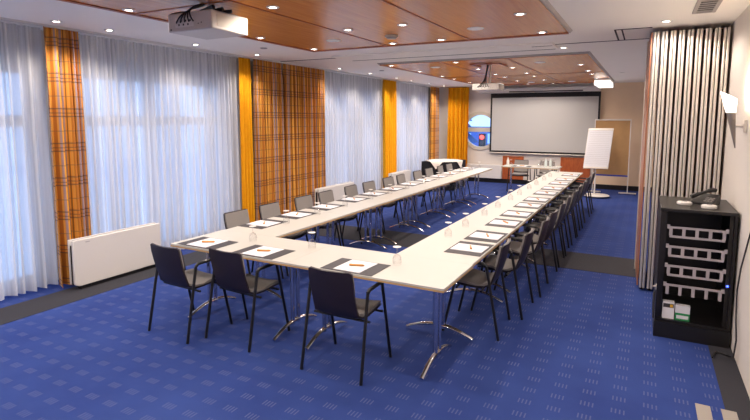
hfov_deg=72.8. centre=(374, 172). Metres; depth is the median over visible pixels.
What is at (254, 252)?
notepad
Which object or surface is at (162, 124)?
sheer curtain
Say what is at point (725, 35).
wall panel
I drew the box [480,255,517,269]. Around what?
seat cushion
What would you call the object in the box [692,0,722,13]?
ceiling vent
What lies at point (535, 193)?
placemat
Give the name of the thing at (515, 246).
seat cushion
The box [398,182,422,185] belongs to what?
placemat
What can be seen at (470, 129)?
window
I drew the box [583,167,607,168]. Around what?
tray
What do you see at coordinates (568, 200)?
chair
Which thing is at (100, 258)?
radiator
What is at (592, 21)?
ceiling
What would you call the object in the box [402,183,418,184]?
notepad
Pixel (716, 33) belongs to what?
wall panel
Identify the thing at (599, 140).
flipchart
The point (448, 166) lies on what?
cushion
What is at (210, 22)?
ceiling projector
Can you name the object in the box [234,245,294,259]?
placemat
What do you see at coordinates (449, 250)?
placemat
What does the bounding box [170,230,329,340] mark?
conference table
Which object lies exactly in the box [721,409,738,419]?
carpet stripe
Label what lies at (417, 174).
cushion
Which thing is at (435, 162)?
tablecloth
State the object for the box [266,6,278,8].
recessed light
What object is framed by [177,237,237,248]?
placemat
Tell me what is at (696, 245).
equipment rack
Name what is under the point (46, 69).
window
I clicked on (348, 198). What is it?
notepad
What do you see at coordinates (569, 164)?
wall panel
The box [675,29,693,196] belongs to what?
wall panel
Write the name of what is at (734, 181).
wall
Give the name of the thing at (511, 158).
wall panel
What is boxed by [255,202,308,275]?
chair
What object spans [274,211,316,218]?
placemat
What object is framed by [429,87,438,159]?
plaid curtain
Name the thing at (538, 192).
notepad
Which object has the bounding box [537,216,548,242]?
cushion
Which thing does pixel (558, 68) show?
ceiling panel
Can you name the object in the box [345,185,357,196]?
chair backrest
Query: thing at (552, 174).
conference table
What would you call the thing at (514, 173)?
seat cushion
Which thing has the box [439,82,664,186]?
wall
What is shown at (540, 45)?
ceiling beam
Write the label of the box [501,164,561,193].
conference table
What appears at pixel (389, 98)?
curtain
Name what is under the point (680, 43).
wall panel
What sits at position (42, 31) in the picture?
wall
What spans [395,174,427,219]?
chair
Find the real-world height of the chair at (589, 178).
0.820 m
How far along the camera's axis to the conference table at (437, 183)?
9.17 m
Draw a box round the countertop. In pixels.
[659,196,739,216]
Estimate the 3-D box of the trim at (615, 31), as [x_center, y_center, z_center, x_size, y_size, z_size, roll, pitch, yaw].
[2.969,-1.593,5.836,0.370,0.006,0.790,3,7,28]
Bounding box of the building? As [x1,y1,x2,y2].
[468,126,489,145]
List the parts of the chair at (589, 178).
leg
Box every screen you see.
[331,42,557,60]
[479,86,600,155]
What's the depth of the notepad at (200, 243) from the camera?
4.79 m
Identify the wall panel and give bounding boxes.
[502,156,523,179]
[560,157,589,181]
[639,32,659,288]
[647,31,667,289]
[654,30,676,274]
[666,30,685,196]
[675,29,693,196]
[683,29,702,197]
[692,28,711,192]
[701,27,721,193]
[710,27,730,194]
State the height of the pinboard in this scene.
1.910 m
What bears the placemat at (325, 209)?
on the conference table at (350, 208)
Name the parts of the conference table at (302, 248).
leg, leg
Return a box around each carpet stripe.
[695,403,712,419]
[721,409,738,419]
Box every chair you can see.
[148,243,232,343]
[204,248,289,351]
[223,209,283,278]
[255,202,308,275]
[294,194,341,245]
[300,266,391,385]
[318,190,362,246]
[342,184,383,239]
[360,181,399,232]
[382,176,414,220]
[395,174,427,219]
[410,170,441,210]
[422,168,452,205]
[435,165,458,201]
[442,237,510,340]
[444,163,470,198]
[470,227,534,319]
[493,216,549,296]
[506,159,530,190]
[511,208,558,281]
[524,200,566,267]
[533,160,556,180]
[533,194,571,255]
[544,189,577,244]
[550,184,582,236]
[558,180,586,228]
[564,176,590,216]
[571,172,594,213]
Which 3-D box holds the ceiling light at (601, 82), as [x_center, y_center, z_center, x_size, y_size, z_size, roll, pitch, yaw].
[5.544,-2.167,12.308,0.340,0.145,1.330,3,7,28]
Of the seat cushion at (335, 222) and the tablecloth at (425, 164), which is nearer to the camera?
the seat cushion at (335, 222)
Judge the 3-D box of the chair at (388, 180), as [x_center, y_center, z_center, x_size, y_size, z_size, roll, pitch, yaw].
[0.438,0.497,9.470,0.536,0.820,0.541,4,7,31]
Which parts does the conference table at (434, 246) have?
leg, leg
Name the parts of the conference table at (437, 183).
leg, leg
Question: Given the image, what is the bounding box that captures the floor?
[0,181,724,419]
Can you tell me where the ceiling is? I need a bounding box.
[0,0,749,87]
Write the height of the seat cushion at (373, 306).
0.050 m
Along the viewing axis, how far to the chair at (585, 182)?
9.00 m
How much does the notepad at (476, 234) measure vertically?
0.004 m
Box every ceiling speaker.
[326,39,340,41]
[467,27,483,29]
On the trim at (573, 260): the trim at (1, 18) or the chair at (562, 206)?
the chair at (562, 206)
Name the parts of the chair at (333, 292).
leg, leg, seat frame, leg, armrest, leg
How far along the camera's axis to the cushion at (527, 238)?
4.89 m
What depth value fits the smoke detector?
5.74 m
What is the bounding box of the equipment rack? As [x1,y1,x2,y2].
[652,196,739,348]
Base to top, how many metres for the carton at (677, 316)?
0.062 m
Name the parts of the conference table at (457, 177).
leg, leg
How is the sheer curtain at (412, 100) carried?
hanging from the ceiling
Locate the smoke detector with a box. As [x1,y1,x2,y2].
[385,34,397,39]
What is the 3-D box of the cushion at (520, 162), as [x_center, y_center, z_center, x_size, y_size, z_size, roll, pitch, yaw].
[3.957,-0.197,13.767,0.364,0.308,0.091,3,7,28]
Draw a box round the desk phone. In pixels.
[690,188,720,204]
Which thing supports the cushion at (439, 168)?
on the chair at (439, 168)
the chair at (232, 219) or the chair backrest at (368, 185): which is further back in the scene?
the chair backrest at (368, 185)
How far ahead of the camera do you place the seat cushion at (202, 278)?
4.62 m
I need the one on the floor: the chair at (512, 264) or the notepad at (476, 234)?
the chair at (512, 264)
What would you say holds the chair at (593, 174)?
on the floor
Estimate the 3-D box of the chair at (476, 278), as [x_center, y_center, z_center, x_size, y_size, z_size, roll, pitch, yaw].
[0.956,1.007,4.685,0.536,0.820,0.541,3,7,25]
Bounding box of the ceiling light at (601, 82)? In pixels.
[594,78,613,87]
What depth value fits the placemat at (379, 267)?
4.02 m
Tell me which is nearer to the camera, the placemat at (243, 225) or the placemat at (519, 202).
the placemat at (243, 225)
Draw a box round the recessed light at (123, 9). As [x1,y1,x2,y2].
[122,8,135,11]
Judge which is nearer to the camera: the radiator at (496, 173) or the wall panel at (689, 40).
the wall panel at (689, 40)
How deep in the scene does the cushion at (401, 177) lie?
10.05 m
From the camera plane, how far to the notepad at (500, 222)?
5.76 m
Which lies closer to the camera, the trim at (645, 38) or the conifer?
the trim at (645, 38)
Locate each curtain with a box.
[0,22,57,300]
[43,26,90,286]
[78,33,241,248]
[238,57,254,222]
[253,59,285,220]
[282,64,325,212]
[324,71,382,194]
[382,79,396,187]
[396,82,428,180]
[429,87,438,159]
[447,87,468,166]
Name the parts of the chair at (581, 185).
leg, leg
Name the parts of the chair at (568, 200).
leg, leg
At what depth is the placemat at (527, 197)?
7.37 m
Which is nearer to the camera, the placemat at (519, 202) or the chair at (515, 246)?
the chair at (515, 246)
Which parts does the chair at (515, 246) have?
leg, armrest, armrest, leg, leg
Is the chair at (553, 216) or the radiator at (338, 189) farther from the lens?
the radiator at (338, 189)
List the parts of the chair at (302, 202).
leg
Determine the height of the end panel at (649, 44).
2.850 m
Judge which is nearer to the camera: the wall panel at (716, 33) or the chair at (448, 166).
the wall panel at (716, 33)
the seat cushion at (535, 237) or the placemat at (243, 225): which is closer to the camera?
the placemat at (243, 225)
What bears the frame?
attached to the ceiling panel at (558, 68)
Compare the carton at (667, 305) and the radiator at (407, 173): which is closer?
the carton at (667, 305)
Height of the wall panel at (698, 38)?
2.877 m
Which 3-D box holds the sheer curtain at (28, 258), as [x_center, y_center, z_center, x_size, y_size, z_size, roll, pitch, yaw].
[-4.747,0.070,3.519,0.172,2.839,4.810,3,7,28]
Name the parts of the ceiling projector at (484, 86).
connector panel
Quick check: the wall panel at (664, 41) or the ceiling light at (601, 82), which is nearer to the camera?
the wall panel at (664, 41)
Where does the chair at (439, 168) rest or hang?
on the floor
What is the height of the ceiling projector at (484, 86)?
0.442 m
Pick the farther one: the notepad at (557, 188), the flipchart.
the flipchart
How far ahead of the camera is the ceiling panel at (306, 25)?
4.82 m
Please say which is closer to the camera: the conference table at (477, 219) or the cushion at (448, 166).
the conference table at (477, 219)
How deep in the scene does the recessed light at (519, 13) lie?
4.57 m
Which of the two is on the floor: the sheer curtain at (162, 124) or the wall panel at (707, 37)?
the wall panel at (707, 37)
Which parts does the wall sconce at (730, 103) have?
lamp shade, wall plate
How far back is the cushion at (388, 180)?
9.55 m
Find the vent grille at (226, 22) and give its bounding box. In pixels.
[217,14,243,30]
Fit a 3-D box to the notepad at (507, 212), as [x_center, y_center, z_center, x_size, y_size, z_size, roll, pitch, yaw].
[1.763,0.505,6.319,0.290,0.004,0.240,3,7,28]
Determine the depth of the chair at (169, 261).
4.41 m
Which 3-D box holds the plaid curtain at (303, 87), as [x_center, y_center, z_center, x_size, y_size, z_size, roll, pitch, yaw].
[-1.333,-0.566,9.606,0.164,2.839,1.276,3,7,28]
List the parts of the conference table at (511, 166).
leg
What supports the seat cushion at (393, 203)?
on the chair at (368, 185)
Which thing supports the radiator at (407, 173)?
on the floor
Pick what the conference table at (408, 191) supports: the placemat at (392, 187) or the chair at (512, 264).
the placemat at (392, 187)
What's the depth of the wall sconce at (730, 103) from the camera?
4.17 m
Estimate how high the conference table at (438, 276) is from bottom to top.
0.718 m
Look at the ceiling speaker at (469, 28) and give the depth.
5.28 m
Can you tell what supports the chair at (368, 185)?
on the floor
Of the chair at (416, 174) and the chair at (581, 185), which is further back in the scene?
the chair at (416, 174)
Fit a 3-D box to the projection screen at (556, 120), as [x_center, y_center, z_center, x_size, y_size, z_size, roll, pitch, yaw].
[4.620,-1.480,14.569,3.370,1.903,0.142,3,7,28]
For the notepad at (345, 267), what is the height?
0.004 m
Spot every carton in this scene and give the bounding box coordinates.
[662,299,674,318]
[674,312,689,321]
[675,303,689,314]
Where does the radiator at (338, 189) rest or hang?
on the floor
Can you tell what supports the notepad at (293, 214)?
on the placemat at (311, 213)
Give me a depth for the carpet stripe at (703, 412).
3.32 m
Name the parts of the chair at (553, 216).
armrest, leg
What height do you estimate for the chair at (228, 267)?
0.820 m
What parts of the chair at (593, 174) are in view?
leg, leg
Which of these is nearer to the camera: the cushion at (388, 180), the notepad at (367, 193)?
the notepad at (367, 193)
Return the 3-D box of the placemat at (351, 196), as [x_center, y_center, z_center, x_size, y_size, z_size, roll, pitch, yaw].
[-0.316,0.385,7.429,0.330,0.003,0.460,3,7,28]
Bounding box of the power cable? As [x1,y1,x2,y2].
[712,233,749,357]
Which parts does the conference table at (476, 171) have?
leg, leg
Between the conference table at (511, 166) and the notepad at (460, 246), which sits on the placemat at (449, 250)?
the notepad at (460, 246)
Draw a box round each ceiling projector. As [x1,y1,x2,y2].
[168,4,247,39]
[472,65,503,90]
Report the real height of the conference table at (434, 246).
0.718 m
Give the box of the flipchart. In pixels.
[583,128,613,197]
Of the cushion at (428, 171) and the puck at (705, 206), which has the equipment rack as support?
the puck at (705, 206)
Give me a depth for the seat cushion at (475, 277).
4.63 m
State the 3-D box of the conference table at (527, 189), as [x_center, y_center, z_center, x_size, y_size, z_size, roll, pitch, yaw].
[2.720,0.644,8.498,0.680,0.718,1.358,3,7,28]
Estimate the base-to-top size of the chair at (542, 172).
0.820 m
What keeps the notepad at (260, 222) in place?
on the placemat at (243, 225)
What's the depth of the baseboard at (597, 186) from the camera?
14.22 m
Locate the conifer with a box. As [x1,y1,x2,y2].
[468,120,478,142]
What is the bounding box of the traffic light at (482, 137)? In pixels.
[479,134,485,145]
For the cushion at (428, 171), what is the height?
0.308 m
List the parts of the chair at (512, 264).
leg, armrest, leg, leg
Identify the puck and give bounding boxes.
[677,201,691,205]
[701,204,717,208]
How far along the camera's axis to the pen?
4.04 m
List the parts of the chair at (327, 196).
leg, leg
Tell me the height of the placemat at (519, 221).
0.003 m
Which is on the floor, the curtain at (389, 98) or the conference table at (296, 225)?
the conference table at (296, 225)
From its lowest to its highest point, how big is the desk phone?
0.145 m
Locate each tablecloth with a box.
[421,159,465,189]
[426,159,462,168]
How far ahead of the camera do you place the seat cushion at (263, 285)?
4.47 m
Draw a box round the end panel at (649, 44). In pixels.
[634,32,652,284]
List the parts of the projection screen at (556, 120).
roller casing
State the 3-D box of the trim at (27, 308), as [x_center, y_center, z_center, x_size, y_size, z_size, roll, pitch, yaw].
[-1.572,0.983,8.687,0.460,0.003,16.800,3,7,28]
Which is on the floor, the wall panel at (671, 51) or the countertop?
the wall panel at (671, 51)
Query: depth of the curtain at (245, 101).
8.28 m
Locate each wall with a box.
[41,30,430,271]
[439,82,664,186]
[718,4,749,397]
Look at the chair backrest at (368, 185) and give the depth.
8.88 m
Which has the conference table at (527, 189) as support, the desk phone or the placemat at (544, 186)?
the placemat at (544, 186)
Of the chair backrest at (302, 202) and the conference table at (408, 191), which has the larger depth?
the conference table at (408, 191)
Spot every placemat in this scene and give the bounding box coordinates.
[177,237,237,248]
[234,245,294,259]
[239,219,287,228]
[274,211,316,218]
[306,203,344,210]
[320,258,390,275]
[336,196,369,202]
[359,191,386,196]
[378,187,404,190]
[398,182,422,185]
[444,241,493,256]
[464,230,507,242]
[486,218,522,227]
[499,210,533,217]
[513,202,543,208]
[523,197,550,202]
[533,191,557,195]
[541,186,563,190]
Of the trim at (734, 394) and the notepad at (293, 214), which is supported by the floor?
the trim at (734, 394)
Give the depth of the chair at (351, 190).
8.31 m
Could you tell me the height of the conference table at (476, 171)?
0.718 m
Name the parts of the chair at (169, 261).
leg, leg, seat frame, leg, armrest, leg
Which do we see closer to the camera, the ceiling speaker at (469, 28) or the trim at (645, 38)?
the ceiling speaker at (469, 28)
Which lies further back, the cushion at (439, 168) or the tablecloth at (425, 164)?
the tablecloth at (425, 164)
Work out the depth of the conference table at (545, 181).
9.65 m
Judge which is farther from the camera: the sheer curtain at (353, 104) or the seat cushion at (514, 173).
the seat cushion at (514, 173)
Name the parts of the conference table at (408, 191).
leg, leg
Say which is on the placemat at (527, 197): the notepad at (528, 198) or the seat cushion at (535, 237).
the notepad at (528, 198)
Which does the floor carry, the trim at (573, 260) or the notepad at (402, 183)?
the trim at (573, 260)
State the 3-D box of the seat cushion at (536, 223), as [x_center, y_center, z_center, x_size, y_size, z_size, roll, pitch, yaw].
[2.246,0.735,6.870,0.356,0.050,0.404,3,7,27]
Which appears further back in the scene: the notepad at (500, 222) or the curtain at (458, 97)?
the curtain at (458, 97)
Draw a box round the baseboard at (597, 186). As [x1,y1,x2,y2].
[468,177,658,192]
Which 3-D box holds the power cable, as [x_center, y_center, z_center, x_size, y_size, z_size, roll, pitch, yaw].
[2.739,0.914,3.921,0.164,1.156,0.401,3,7,28]
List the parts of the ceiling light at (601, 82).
mounting frame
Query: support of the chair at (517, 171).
on the floor
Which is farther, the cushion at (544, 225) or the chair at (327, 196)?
the chair at (327, 196)
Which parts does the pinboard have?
rail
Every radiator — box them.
[67,222,160,288]
[315,181,353,205]
[388,170,410,184]
[467,164,501,178]
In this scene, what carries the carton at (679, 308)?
on the carton at (677, 316)
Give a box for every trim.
[0,17,443,87]
[0,251,205,324]
[280,38,649,61]
[306,224,639,277]
[614,27,651,39]
[708,345,749,419]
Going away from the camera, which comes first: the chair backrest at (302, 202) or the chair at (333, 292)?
the chair at (333, 292)
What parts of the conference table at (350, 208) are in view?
leg, leg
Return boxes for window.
[46,69,51,160]
[468,111,489,149]
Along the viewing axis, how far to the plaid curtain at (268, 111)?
8.64 m
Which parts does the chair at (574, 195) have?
leg, leg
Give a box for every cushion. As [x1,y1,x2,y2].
[185,268,215,286]
[225,209,249,227]
[246,273,277,292]
[260,202,280,219]
[284,230,305,237]
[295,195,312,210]
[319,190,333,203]
[319,220,336,226]
[341,214,356,219]
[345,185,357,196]
[355,298,380,316]
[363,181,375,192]
[382,201,395,205]
[383,177,394,187]
[397,174,405,183]
[414,170,421,179]
[425,168,432,176]
[437,165,443,173]
[446,164,452,170]
[458,268,493,285]
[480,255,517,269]
[492,238,508,277]
[509,241,536,253]
[512,172,526,174]
[514,160,527,171]
[517,232,537,242]
[518,228,532,259]
[525,222,554,230]
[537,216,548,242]
[540,161,554,172]
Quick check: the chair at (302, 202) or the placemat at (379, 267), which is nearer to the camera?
the placemat at (379, 267)
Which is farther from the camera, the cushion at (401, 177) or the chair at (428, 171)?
the chair at (428, 171)
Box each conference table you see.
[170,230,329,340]
[225,210,345,299]
[286,245,472,379]
[302,196,393,249]
[356,186,428,244]
[394,178,454,227]
[397,226,510,340]
[425,172,475,214]
[448,167,492,204]
[449,207,535,292]
[485,194,552,261]
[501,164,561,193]
[509,184,565,240]
[528,177,575,224]
[541,171,582,204]
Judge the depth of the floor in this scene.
4.17 m
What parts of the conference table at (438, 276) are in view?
leg, leg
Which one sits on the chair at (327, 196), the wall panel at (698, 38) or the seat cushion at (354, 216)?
the seat cushion at (354, 216)
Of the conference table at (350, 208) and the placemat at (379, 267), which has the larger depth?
the conference table at (350, 208)
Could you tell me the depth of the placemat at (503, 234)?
5.01 m
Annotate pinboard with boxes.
[591,119,635,194]
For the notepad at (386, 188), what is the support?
on the placemat at (392, 187)
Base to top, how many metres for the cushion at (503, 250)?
0.308 m
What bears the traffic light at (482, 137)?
on the snowy ground
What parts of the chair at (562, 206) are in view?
leg, leg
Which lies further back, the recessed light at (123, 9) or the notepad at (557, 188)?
the notepad at (557, 188)
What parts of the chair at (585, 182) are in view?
leg, leg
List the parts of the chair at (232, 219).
leg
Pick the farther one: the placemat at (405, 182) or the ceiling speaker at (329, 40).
the placemat at (405, 182)
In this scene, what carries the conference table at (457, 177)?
on the floor
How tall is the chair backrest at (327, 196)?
0.308 m
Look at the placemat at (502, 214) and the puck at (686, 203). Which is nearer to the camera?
the puck at (686, 203)
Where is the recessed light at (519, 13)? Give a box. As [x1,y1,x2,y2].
[514,12,525,15]
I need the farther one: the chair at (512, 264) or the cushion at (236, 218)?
the cushion at (236, 218)
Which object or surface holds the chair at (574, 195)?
on the floor
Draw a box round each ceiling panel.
[58,0,572,51]
[377,51,613,85]
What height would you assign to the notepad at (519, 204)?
0.004 m
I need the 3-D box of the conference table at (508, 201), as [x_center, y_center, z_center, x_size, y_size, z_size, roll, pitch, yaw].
[2.081,0.769,7.303,0.680,0.718,1.358,3,7,28]
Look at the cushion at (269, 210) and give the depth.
6.55 m
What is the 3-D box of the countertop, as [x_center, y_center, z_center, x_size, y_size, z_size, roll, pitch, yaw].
[2.905,0.291,4.620,0.560,0.026,0.812,3,7,28]
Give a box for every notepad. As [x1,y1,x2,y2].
[186,238,227,247]
[242,246,283,256]
[248,220,280,226]
[282,212,310,216]
[313,204,338,208]
[333,259,377,272]
[341,197,364,200]
[363,192,384,194]
[382,187,402,189]
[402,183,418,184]
[450,243,488,252]
[469,232,502,239]
[489,220,518,225]
[504,211,530,215]
[516,203,540,206]
[525,197,547,200]
[536,191,556,194]
[542,187,561,189]
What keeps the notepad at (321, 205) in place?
on the placemat at (325, 209)
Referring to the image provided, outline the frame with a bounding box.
[470,63,507,67]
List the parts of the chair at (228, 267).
leg, leg, seat frame, leg, armrest, leg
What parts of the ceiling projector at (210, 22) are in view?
connector panel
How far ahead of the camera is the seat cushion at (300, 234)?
6.40 m
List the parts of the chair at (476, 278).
leg, leg, seat frame, leg, leg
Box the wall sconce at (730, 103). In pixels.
[721,92,747,147]
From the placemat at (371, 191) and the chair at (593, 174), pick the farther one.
the chair at (593, 174)
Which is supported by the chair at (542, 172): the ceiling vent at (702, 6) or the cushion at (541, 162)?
the cushion at (541, 162)
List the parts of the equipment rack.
door rod, rack rail panel, rack rail panel, mounting rail, rack rail panel, rack rail panel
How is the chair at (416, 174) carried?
on the floor
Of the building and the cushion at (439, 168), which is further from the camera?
the building
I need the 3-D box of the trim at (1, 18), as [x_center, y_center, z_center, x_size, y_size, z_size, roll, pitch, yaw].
[-1.803,-1.883,8.499,0.050,0.020,16.780,3,7,28]
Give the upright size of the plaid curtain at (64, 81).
2.839 m
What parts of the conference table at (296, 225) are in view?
leg, leg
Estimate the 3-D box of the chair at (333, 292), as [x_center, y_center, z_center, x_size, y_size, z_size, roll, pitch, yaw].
[-0.220,1.083,3.937,0.541,0.820,0.536,3,7,27]
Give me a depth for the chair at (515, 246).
5.60 m
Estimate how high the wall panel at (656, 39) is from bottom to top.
2.877 m
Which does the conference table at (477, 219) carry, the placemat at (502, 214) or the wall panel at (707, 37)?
the placemat at (502, 214)

